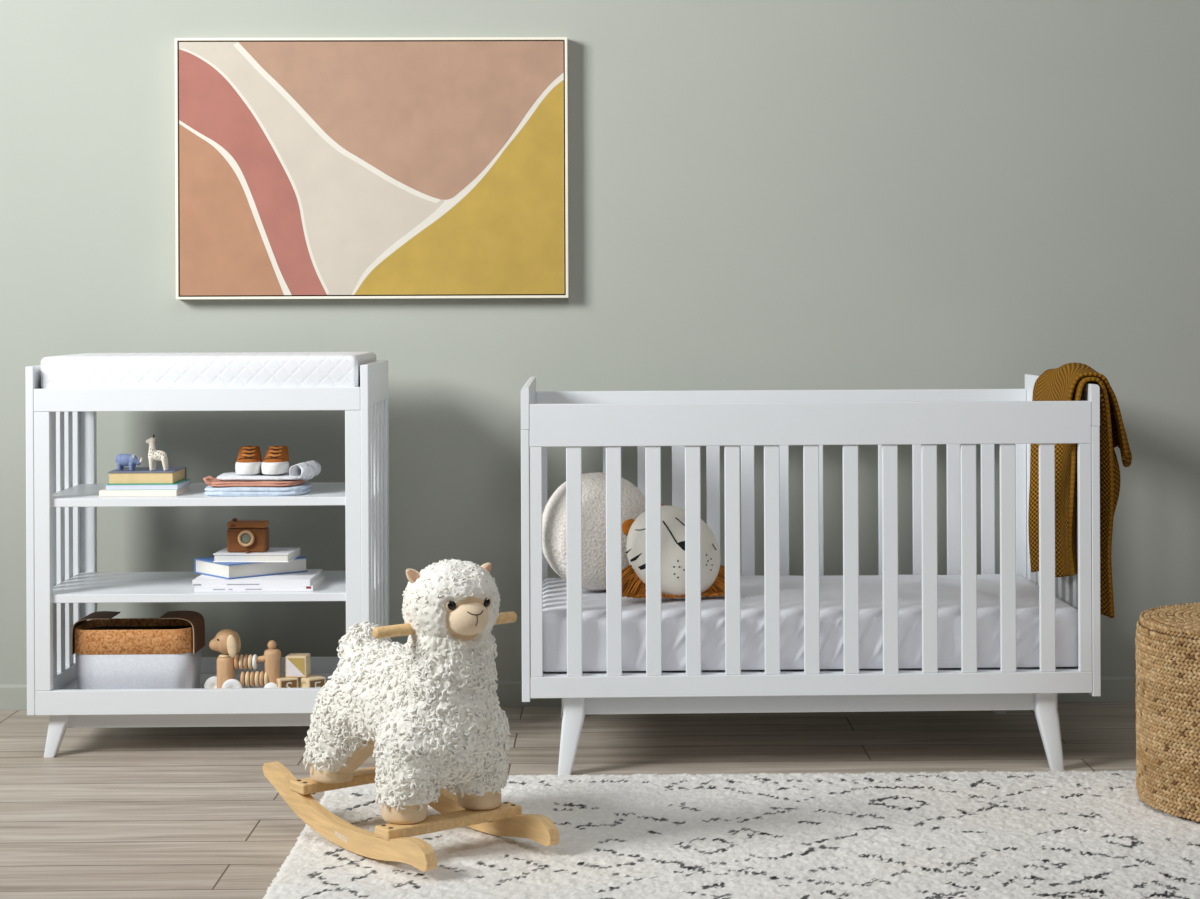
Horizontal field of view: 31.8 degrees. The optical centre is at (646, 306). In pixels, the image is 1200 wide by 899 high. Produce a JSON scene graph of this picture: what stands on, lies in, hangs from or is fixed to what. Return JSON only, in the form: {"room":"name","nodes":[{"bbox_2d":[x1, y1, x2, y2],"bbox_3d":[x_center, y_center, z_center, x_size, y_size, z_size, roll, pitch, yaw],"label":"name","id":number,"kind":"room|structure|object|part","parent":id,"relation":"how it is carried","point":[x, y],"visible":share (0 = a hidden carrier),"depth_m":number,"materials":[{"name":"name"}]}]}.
{"room":"children's room","nodes":[
{"label":"children's room","id":0,"kind":"room"},
{"bbox_2d":[0,702,1135,898],"bbox_3d":[-0.030,1.124,2.151,9.000,0.050,7.303,0,0,-1],"label":"floor","id":1,"kind":"structure","parent":0,"point":[130,812],"depth_m":5.05,"materials":[{"name":"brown wood"}]},
{"bbox_2d":[25,360,389,756],"bbox_3d":[-1.101,0.625,5.385,0.835,0.958,0.481,0,0,-1],"label":"table","id":2,"kind":"object","parent":1,"relation":"on","point":[64,585],"visible":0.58,"depth_m":5.15,"materials":[{"name":"white paint"}]},
{"bbox_3d":[-1.508,0.573,5.377,0.020,0.852,0.481,0,0,-1],"label":"panel","id":3,"kind":"part","parent":2,"relation":"part of","materials":[{"name":"white paint"}]},
{"bbox_3d":[-1.448,1.052,5.179,0.060,0.106,0.049,0,0,-1],"label":"leg","id":4,"kind":"part","parent":2,"relation":"part of","materials":[{"name":"white paint"}]},
{"bbox_2d":[71,611,204,688],"bbox_3d":[-1.278,0.877,5.302,0.304,0.202,0.196,0,0,-1],"label":"storage basket","id":5,"kind":"object","parent":2,"relation":"on","point":[163,652],"visible":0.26,"depth_m":5.21,"materials":[{"name":"grey fabric"}]},
{"bbox_3d":[-1.384,0.822,5.301,0.092,0.090,0.140,0,0,-1],"label":"handle","id":6,"kind":"part","parent":5,"relation":"part of","materials":[{"name":"brown leather"}]},
{"bbox_3d":[-1.171,0.821,5.304,0.092,0.090,0.140,0,0,-1],"label":"handle","id":7,"kind":"part","parent":5,"relation":"part of","materials":[{"name":"brown leather"}]},
{"bbox_2d":[99,485,189,495],"bbox_3d":[-1.259,0.463,5.290,0.191,0.014,0.170,0,0,-1],"label":"paperback book","id":8,"kind":"object","parent":2,"relation":"on","point":[103,492],"visible":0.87,"depth_m":5.21,"materials":[{"name":"white paper"}]},
{"bbox_2d":[106,479,190,489],"bbox_3d":[-1.251,0.449,5.295,0.179,0.014,0.165,0,0,-1],"label":"picture book","id":9,"kind":"object","parent":8,"relation":"on","point":[186,482],"visible":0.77,"depth_m":5.21,"materials":[{"name":"white paper"}]},
{"bbox_2d":[108,467,186,484],"bbox_3d":[-1.256,0.426,5.301,0.163,0.031,0.160,0,0,-1],"label":"book","id":10,"kind":"object","parent":9,"relation":"on","point":[140,475],"visible":0.84,"depth_m":5.22,"materials":[{"name":"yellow paper"}]},
{"bbox_2d":[116,454,141,470],"bbox_3d":[-1.290,0.389,5.252,0.066,0.042,0.024,0,0,-1],"label":"figurine","id":11,"kind":"object","parent":10,"relation":"on","point":[122,460],"visible":1,"depth_m":5.24,"materials":[{"name":"blue paint"}]},
{"bbox_2d":[146,435,168,470],"bbox_3d":[-1.220,0.365,5.249,0.055,0.090,0.023,0,0,-1],"label":"giraffe figurine","id":12,"kind":"object","parent":10,"relation":"on","point":[154,455],"visible":1,"depth_m":5.24,"materials":[{"name":"beige paint"}]},
{"bbox_3d":[-1.095,0.968,5.156,0.795,0.060,0.022,0,0,-1],"label":"rail","id":13,"kind":"part","parent":2,"relation":"part of","materials":[{"name":"white paint"}]},
{"bbox_3d":[-1.098,0.228,5.156,0.795,0.056,0.022,0,0,-1],"label":"rail","id":14,"kind":"part","parent":2,"relation":"part of","materials":[{"name":"white paint"}]},
{"bbox_2d":[61,673,332,689],"bbox_3d":[-1.099,0.987,5.385,0.796,0.018,0.436,0,0,-1],"label":"shelf","id":15,"kind":"object","parent":2,"relation":"attached to","point":[69,682],"depth_m":5.50,"materials":[{"name":"white paint"}]},
{"bbox_2d":[51,482,344,506],"bbox_3d":[-1.101,0.480,5.376,0.792,0.020,0.439,0,0,-1],"label":"shelf","id":16,"kind":"object","parent":2,"relation":"attached to","point":[63,494],"depth_m":5.16,"materials":[{"name":"white paint"}]},
{"bbox_2d":[51,571,345,602],"bbox_3d":[-1.100,0.715,5.376,0.792,0.020,0.439,0,0,-1],"label":"shelf","id":17,"kind":"object","parent":2,"relation":"attached to","point":[68,586],"depth_m":5.21,"materials":[{"name":"white paint"}]},
{"bbox_2d":[41,352,376,388],"bbox_3d":[-1.102,0.170,5.386,0.777,0.097,0.438,0,0,-1],"label":"changing pad","id":18,"kind":"object","parent":2,"relation":"on","point":[210,369],"visible":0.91,"depth_m":5.17,"materials":[{"name":"white fabric"}]},
{"bbox_2d":[204,629,280,687],"bbox_3d":[-1.009,0.892,5.254,0.194,0.171,0.069,0,0,-1],"label":"dog","id":19,"kind":"object","parent":2,"relation":"on","point":[227,642],"visible":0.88,"depth_m":5.24},
{"bbox_3d":[-0.935,0.846,5.260,0.022,0.024,0.022,0,0,-1],"label":"tail knob","id":20,"kind":"part","parent":19,"relation":"part of","materials":[{"name":"brown wood"}]},
{"bbox_2d":[204,482,311,495],"bbox_3d":[-0.973,0.456,5.285,0.257,0.024,0.192,0,0,-1],"label":"folded garment","id":21,"kind":"object","parent":2,"relation":"on","point":[303,488],"visible":0.77,"depth_m":5.19,"materials":[{"name":"blue fabric"}]},
{"bbox_2d":[203,476,304,486],"bbox_3d":[-0.980,0.433,5.285,0.238,0.025,0.181,0,0,-1],"label":"folded garment","id":22,"kind":"object","parent":21,"relation":"on","point":[209,480],"visible":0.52,"depth_m":5.20,"materials":[{"name":"pink fabric"}]},
{"bbox_2d":[217,460,320,480],"bbox_3d":[-0.947,0.413,5.285,0.249,0.049,0.172,0,0,-1],"label":"folded garment","id":23,"kind":"object","parent":22,"relation":"on","point":[307,470],"visible":0.87,"depth_m":5.23,"materials":[{"name":"white fabric"}]},
{"bbox_2d":[235,446,261,474],"bbox_3d":[-0.996,0.385,5.277,0.067,0.066,0.124,0,0,-6],"label":"shoe","id":24,"kind":"object","parent":23,"relation":"on","point":[249,460],"visible":0.99,"depth_m":5.25,"materials":[{"name":"brown leather"}]},
{"bbox_2d":[261,446,288,474],"bbox_3d":[-0.929,0.384,5.278,0.067,0.066,0.124,0,0,2],"label":"shoe","id":25,"kind":"object","parent":23,"relation":"on","point":[276,460],"visible":1,"depth_m":5.25,"materials":[{"name":"brown leather"}]},
{"bbox_2d":[195,575,324,591],"bbox_3d":[-0.969,0.697,5.290,0.291,0.014,0.210,0,0,-1],"label":"magazine","id":26,"kind":"object","parent":2,"relation":"on","point":[312,587],"visible":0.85,"depth_m":5.19,"materials":[{"name":"grey paper"}]},
{"bbox_2d":[192,569,322,585],"bbox_3d":[-0.975,0.682,5.295,0.290,0.016,0.210,0,0,0],"label":"magazine","id":27,"kind":"object","parent":26,"relation":"on","point":[308,578],"visible":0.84,"depth_m":5.19,"materials":[{"name":"grey paper"}]},
{"bbox_2d":[227,584,258,584],"bbox_3d":[-0.994,0.686,5.190,0.080,0.003,0.001,0,0,0],"label":"print","id":28,"kind":"object","parent":27,"relation":"on","point":[227,584],"depth_m":5.19},
{"bbox_2d":[194,556,307,578],"bbox_3d":[-1.002,0.656,5.337,0.226,0.036,0.175,0,0,-40],"label":"hardcover book","id":29,"kind":"object","parent":27,"relation":"on","point":[206,566],"visible":0.77,"depth_m":5.27,"materials":[{"name":"paper"}]},
{"bbox_2d":[213,547,299,561],"bbox_3d":[-0.981,0.627,5.310,0.190,0.021,0.145,0,0,2],"label":"notebook","id":30,"kind":"object","parent":29,"relation":"on","point":[274,554],"visible":0.94,"depth_m":5.24,"materials":[{"name":"white paper"}]},
{"bbox_2d":[227,518,268,553],"bbox_3d":[-1.000,0.574,5.274,0.099,0.086,0.064,0,0,1],"label":"camera","id":31,"kind":"object","parent":30,"relation":"on","point":[247,536],"visible":1,"depth_m":5.26,"materials":[{"name":"brown wood"}]},
{"bbox_3d":[-1.000,0.547,5.286,0.099,0.017,0.042,0,0,1],"label":"plate","id":32,"kind":"part","parent":31,"relation":"part of","materials":[{"name":"brown wood"}]},
{"bbox_3d":[-1.104,0.968,5.615,0.795,0.060,0.022,0,0,-1],"label":"rail","id":33,"kind":"part","parent":2,"relation":"part of","materials":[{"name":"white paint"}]},
{"bbox_2d":[277,676,297,687],"bbox_3d":[-0.902,0.952,5.260,0.050,0.049,0.050,0,0,-32],"label":"block","id":34,"kind":"object","parent":2,"relation":"on","point":[283,681],"visible":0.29,"depth_m":5.24,"materials":[{"name":"brown wood"}]},
{"bbox_2d":[286,653,310,676],"bbox_3d":[-0.874,0.901,5.281,0.052,0.052,0.053,0,0,3],"label":"block","id":35,"kind":"object","parent":34,"relation":"on","point":[297,664],"visible":1,"depth_m":5.26,"materials":[{"name":"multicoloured wood"}]},
{"bbox_2d":[299,675,325,687],"bbox_3d":[-0.835,0.952,5.264,0.050,0.049,0.050,0,0,-39],"label":"block","id":36,"kind":"object","parent":2,"relation":"on","point":[312,681],"visible":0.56,"depth_m":5.25,"materials":[{"name":"brown wood"}]},
{"bbox_3d":[-0.693,0.570,5.393,0.020,0.852,0.481,0,0,-1],"label":"panel","id":37,"kind":"part","parent":2,"relation":"part of","materials":[{"name":"white paint"}]},
{"bbox_2d":[262,770,1199,898],"bbox_3d":[0.561,1.090,4.095,2.563,0.012,1.686,0,0,-1],"label":"rug","id":38,"kind":"object","parent":1,"relation":"on","point":[984,834],"visible":0.89,"depth_m":4.27,"materials":[{"name":"fabric"}]},
{"bbox_2d":[262,559,559,871],"bbox_3d":[-0.496,0.796,4.333,0.336,0.584,0.640,0,0,-39],"label":"rocking llama","id":39,"kind":"object","parent":38,"relation":"on","point":[427,708],"visible":1,"depth_m":4.16,"materials":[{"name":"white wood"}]},
{"bbox_3d":[-0.400,0.638,4.214,0.336,0.024,0.024,0,0,-39],"label":"handle","id":40,"kind":"part","parent":39,"relation":"part of","materials":[{"name":"brown wood"}]},
{"bbox_2d":[1135,602,1199,821],"bbox_3d":[1.353,0.880,4.600,0.553,0.404,0.553,0,0,-25],"label":"pouf","id":41,"kind":"object","parent":38,"relation":"on","point":[1167,639],"visible":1,"depth_m":4.48,"materials":[{"name":"beige wicker"}]},
{"bbox_2d":[521,374,1100,775],"bbox_3d":[0.378,0.642,5.303,1.360,0.911,0.750,0,0,-2],"label":"cot","id":42,"kind":"object","parent":1,"relation":"on","point":[959,419],"visible":0.88,"depth_m":4.94,"materials":[{"name":"white paint"}]},
{"bbox_3d":[-0.293,0.606,5.283,0.019,0.636,0.750,0,0,-2],"label":"frame","id":43,"kind":"part","parent":42,"relation":"part of","materials":[{"name":"white paint"}]},
{"bbox_3d":[-0.176,1.007,4.954,0.065,0.185,0.053,0,0,-2],"label":"leg","id":44,"kind":"part","parent":42,"relation":"part of","materials":[{"name":"white paint"}]},
{"bbox_3d":[0.365,0.276,5.667,1.320,0.100,0.022,0,0,-2],"label":"rail","id":45,"kind":"part","parent":42,"relation":"part of","materials":[{"name":"white paint"}]},
{"bbox_2d":[542,574,1077,671],"bbox_3d":[0.378,0.783,5.302,1.312,0.155,0.696,0,0,-2],"label":"mattress","id":46,"kind":"object","parent":42,"relation":"on","point":[594,646],"visible":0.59,"depth_m":4.97,"materials":[{"name":"white fabric"}]},
{"bbox_2d":[542,472,645,590],"bbox_3d":[-0.121,0.566,5.299,0.296,0.294,0.204,0,0,-1],"label":"round cushion","id":47,"kind":"object","parent":46,"relation":"on","point":[593,484],"visible":0.48,"depth_m":5.22,"materials":[{"name":"beige fabric"}]},
{"bbox_2d":[622,503,724,599],"bbox_3d":[0.070,0.600,5.140,0.317,0.226,0.179,0,0,-1],"label":"cushion","id":48,"kind":"object","parent":46,"relation":"on","point":[672,517],"visible":0.75,"depth_m":5.10,"materials":[{"name":"beige fabric"}]},
{"bbox_3d":[0.387,0.276,4.940,1.320,0.100,0.022,0,0,-2],"label":"rail","id":49,"kind":"part","parent":42,"relation":"part of","materials":[{"name":"white paint"}]},
{"bbox_3d":[0.378,0.868,5.303,1.316,0.012,0.703,0,0,-2],"label":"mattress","id":50,"kind":"part","parent":42,"relation":"part of","materials":[{"name":"white fabric"}]},
{"bbox_3d":[0.389,0.887,4.940,1.320,0.050,0.022,0,0,-2],"label":"rail","id":51,"kind":"part","parent":42,"relation":"part of","materials":[{"name":"white paint"}]},
{"bbox_3d":[0.934,1.002,5.653,0.065,0.185,0.053,0,0,-2],"label":"leg","id":52,"kind":"part","parent":42,"relation":"part of","materials":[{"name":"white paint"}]},
{"bbox_3d":[0.954,1.002,4.987,0.065,0.185,0.053,0,0,-2],"label":"leg","id":53,"kind":"part","parent":42,"relation":"part of","materials":[{"name":"white paint"}]},
{"bbox_3d":[1.048,0.600,5.324,0.019,0.636,0.750,0,0,-2],"label":"frame","id":54,"kind":"part","parent":42,"relation":"part of","materials":[{"name":"white paint"}]},
{"bbox_2d":[1028,363,1131,617],"bbox_3d":[1.080,0.438,5.200,0.182,0.600,0.461,0,0,-2],"label":"knit blanket","id":55,"kind":"object","parent":42,"relation":"hanging from","point":[1066,382],"visible":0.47,"depth_m":5.03,"materials":[{"name":"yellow fabric"}]},
{"bbox_2d":[0,0,1199,683],"bbox_3d":[-0.096,-0.501,5.852,9.000,3.200,0.100,0,0,-1],"label":"wall","id":56,"kind":"structure","parent":0,"point":[763,194],"depth_m":5.80,"materials":[{"name":"green paint"}]},
{"bbox_2d":[175,37,568,299],"bbox_3d":[-0.749,-0.377,5.769,1.070,0.713,0.045,0,0,-1],"label":"framed painting","id":57,"kind":"object","parent":56,"relation":"attached to","point":[388,167],"visible":1,"depth_m":5.75,"materials":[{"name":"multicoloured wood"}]},
{"bbox_2d":[0,676,1135,709],"bbox_3d":[-0.089,1.064,5.795,8.800,0.071,0.013,0,0,-1],"label":"baseboard","id":58,"kind":"structure","parent":56,"relation":"attached to","point":[13,696],"depth_m":5.79,"materials":[{"name":"green paint"}]}
]}

